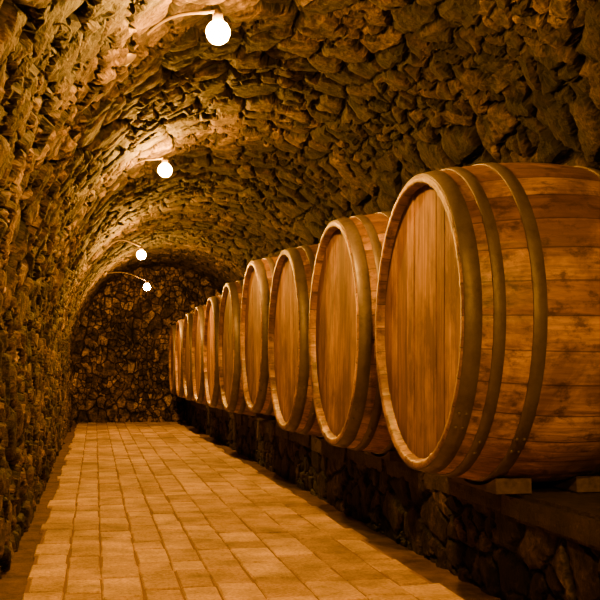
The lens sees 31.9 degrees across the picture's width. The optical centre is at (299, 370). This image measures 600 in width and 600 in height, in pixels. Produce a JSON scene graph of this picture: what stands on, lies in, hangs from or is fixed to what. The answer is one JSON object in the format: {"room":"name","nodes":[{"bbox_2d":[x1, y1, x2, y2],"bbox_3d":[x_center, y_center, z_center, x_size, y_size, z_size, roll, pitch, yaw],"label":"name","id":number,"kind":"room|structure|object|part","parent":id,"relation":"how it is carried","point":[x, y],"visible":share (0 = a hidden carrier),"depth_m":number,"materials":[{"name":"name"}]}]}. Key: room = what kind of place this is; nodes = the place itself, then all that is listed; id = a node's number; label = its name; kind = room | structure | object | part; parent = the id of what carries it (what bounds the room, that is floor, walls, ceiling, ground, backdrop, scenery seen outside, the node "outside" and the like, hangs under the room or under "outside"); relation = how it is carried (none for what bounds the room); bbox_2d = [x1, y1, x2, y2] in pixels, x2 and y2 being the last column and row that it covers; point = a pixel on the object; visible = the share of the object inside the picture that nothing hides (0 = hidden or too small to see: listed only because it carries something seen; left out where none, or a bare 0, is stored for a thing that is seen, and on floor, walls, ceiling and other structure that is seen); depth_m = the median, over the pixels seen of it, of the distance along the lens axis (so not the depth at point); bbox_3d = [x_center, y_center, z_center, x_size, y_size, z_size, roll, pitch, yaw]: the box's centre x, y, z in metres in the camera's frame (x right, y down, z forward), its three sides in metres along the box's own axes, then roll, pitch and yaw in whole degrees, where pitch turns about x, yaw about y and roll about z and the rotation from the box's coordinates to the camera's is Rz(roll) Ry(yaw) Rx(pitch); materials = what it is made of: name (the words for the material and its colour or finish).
{"room":"wine cellar","nodes":[
{"label":"wine cellar","id":0,"kind":"room"},
{"bbox_2d":[0,0,88,578],"bbox_3d":[-1.579,-0.037,6.762,0.251,1.954,19.078,0,0,-11],"label":"wall","id":1,"kind":"structure","parent":0,"point":[42,295],"depth_m":4.53,"materials":[{"name":"brown stone"}]},
{"bbox_2d":[71,265,221,423],"bbox_3d":[-2.112,-0.480,16.297,3.300,2.800,0.001,0,0,-11],"label":"wall","id":2,"kind":"structure","parent":0,"point":[120,368],"depth_m":16.20,"materials":[{"name":"brown stone"}]},
{"bbox_2d":[0,423,500,599],"bbox_3d":[-0.350,0.808,7.013,3.400,0.001,19.300,0,0,-11],"label":"floor","id":3,"kind":"structure","parent":0,"point":[13,583],"depth_m":4.95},
{"bbox_2d":[22,422,463,599],"bbox_3d":[-0.817,0.803,6.781,1.576,0.034,19.388,0,0,-11],"label":"paved path","id":4,"kind":"object","parent":3,"relation":"on","point":[139,510],"visible":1,"depth_m":4.98,"materials":[{"name":"stone"}]},
{"bbox_2d":[185,399,599,599],"bbox_3d":[0.177,0.627,9.228,1.139,0.445,14.863,0,0,-11],"label":"ledge","id":5,"kind":"object","parent":3,"relation":"on","point":[543,543],"visible":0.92,"depth_m":4.17,"materials":[{"name":"brown stone"}]},
{"bbox_2d":[169,325,185,398],"bbox_3d":[-1.477,-0.171,15.199,0.776,1.149,1.079,0,0,-11],"label":"wine barrel","id":6,"kind":"object","parent":5,"relation":"on","point":[172,382],"visible":0.17,"depth_m":15.26,"materials":[{"name":"brown wood"}]},
{"bbox_2d":[175,319,184,397],"bbox_3d":[-1.225,-0.179,13.974,0.800,1.167,1.112,0,0,-11],"label":"wine barrel","id":7,"kind":"object","parent":5,"relation":"on","point":[180,323],"visible":0.22,"depth_m":13.99,"materials":[{"name":"brown wood"}]},
{"bbox_2d":[182,312,194,401],"bbox_3d":[-0.974,-0.188,12.729,0.816,1.184,1.134,0,0,-11],"label":"wine barrel","id":8,"kind":"object","parent":5,"relation":"on","point":[188,321],"visible":0.22,"depth_m":12.66,"materials":[{"name":"brown wood"}]},
{"bbox_2d":[192,305,207,404],"bbox_3d":[-0.725,-0.194,11.474,0.824,1.196,1.145,0,0,-11],"label":"wine barrel","id":9,"kind":"object","parent":5,"relation":"on","point":[199,313],"visible":0.27,"depth_m":11.37,"materials":[{"name":"brown wood"}]},
{"bbox_2d":[203,295,236,413],"bbox_3d":[-0.468,-0.200,10.179,0.832,1.207,1.156,0,0,-11],"label":"wine barrel","id":10,"kind":"object","parent":5,"relation":"on","point":[211,324],"visible":0.2,"depth_m":10.10,"materials":[{"name":"brown wood"}]},
{"bbox_2d":[218,280,274,419],"bbox_3d":[-0.209,-0.215,8.895,0.848,1.238,1.179,0,0,-11],"label":"wine barrel","id":11,"kind":"object","parent":5,"relation":"on","point":[230,378],"visible":0.28,"depth_m":8.68,"materials":[{"name":"brown wood"}]},
{"bbox_2d":[240,256,279,426],"bbox_3d":[0.059,-0.234,7.500,0.840,1.277,1.168,0,0,-11],"label":"wine barrel","id":12,"kind":"object","parent":5,"relation":"on","point":[255,302],"visible":0.27,"depth_m":7.33,"materials":[{"name":"brown wood"}]},
{"bbox_2d":[268,243,326,441],"bbox_3d":[0.304,-0.200,6.224,0.832,1.207,1.156,0,0,-11],"label":"wine barrel","id":13,"kind":"object","parent":5,"relation":"on","point":[289,306],"visible":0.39,"depth_m":6.00,"materials":[{"name":"brown wood"}]},
{"bbox_2d":[309,211,402,460],"bbox_3d":[0.546,-0.194,4.962,0.824,1.196,1.145,0,0,-11],"label":"wine barrel","id":14,"kind":"object","parent":5,"relation":"on","point":[342,311],"visible":0.38,"depth_m":4.71,"materials":[{"name":"brown wood"}]},
{"bbox_2d":[375,162,599,493],"bbox_3d":[0.782,-0.159,3.693,0.800,1.126,1.112,0,0,-11],"label":"wine barrel","id":15,"kind":"object","parent":5,"relation":"on","point":[487,316],"visible":1,"depth_m":3.27,"materials":[{"name":"brown wood"}]},
{"bbox_2d":[31,0,598,304],"bbox_3d":[-0.502,-1.295,6.972,2.032,0.709,19.078,0,0,-11],"label":"ceiling","id":16,"kind":"structure","parent":0,"point":[256,129],"depth_m":5.67,"materials":[{"name":"brown stone"}]},
{"bbox_2d":[106,239,145,259],"bbox_3d":[-1.769,-1.216,10.566,0.620,0.226,0.088,0,0,41],"label":"hanging lamp","id":17,"kind":"object","parent":16,"relation":"hanging from","point":[141,254],"visible":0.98,"depth_m":10.38,"materials":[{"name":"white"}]},
{"bbox_3d":[-1.570,-1.146,10.392,0.090,0.086,0.088,0,0,-11],"label":"bulb","id":18,"kind":"part","parent":17,"relation":"part of","materials":[{"name":"white glass"}]},
{"bbox_2d":[102,271,150,289],"bbox_3d":[-2.278,-1.182,13.727,0.764,0.284,0.092,0,0,27],"label":"hanging lamp","id":19,"kind":"object","parent":16,"relation":"hanging from","point":[146,286],"visible":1,"depth_m":13.61,"materials":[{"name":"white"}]},
{"bbox_3d":[-1.977,-1.083,13.573,0.090,0.086,0.088,0,0,-11],"label":"bulb","id":20,"kind":"part","parent":19,"relation":"part of","materials":[{"name":"white glass"}]},
{"bbox_2d":[110,157,171,190],"bbox_3d":[-1.093,-1.340,7.123,0.623,0.178,0.088,0,0,41],"label":"hanging lamp","id":21,"kind":"object","parent":16,"relation":"hanging from","point":[164,169],"visible":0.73,"depth_m":6.93,"materials":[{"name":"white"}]},
{"bbox_2d":[162,157,167,163],"bbox_3d":[-0.893,-1.391,6.948,0.042,0.049,0.042,0,0,-11],"label":"socket","id":22,"kind":"object","parent":21,"relation":"attached to","point":[164,159],"depth_m":6.93,"materials":[{"name":"white"}]},
{"bbox_3d":[-0.893,-1.327,6.948,0.090,0.086,0.088,0,0,-11],"label":"bulb","id":23,"kind":"part","parent":21,"relation":"part of","materials":[{"name":"white glass"}]},
{"bbox_2d":[147,8,229,44],"bbox_3d":[-0.402,-1.292,4.036,0.458,0.169,0.088,0,0,41],"label":"hanging lamp","id":24,"kind":"object","parent":16,"relation":"hanging from","point":[217,31],"depth_m":3.94,"materials":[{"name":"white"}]},
{"bbox_3d":[-0.308,-1.274,3.954,0.090,0.086,0.088,0,0,-11],"label":"bulb","id":25,"kind":"part","parent":24,"relation":"part of","materials":[{"name":"white glass"}]},
{"bbox_2d":[213,8,223,20],"bbox_3d":[-0.308,-1.337,3.954,0.042,0.049,0.042,0,0,-11],"label":"socket","id":26,"kind":"object","parent":24,"relation":"attached to","point":[217,13],"depth_m":3.94,"materials":[{"name":"white"}]},
{"bbox_2d":[211,0,599,293],"bbox_3d":[0.714,-0.221,7.210,0.575,2.298,19.078,0,0,-11],"label":"wall","id":27,"kind":"structure","parent":0,"point":[550,114],"depth_m":4.99,"materials":[{"name":"brown stone"}]}
]}

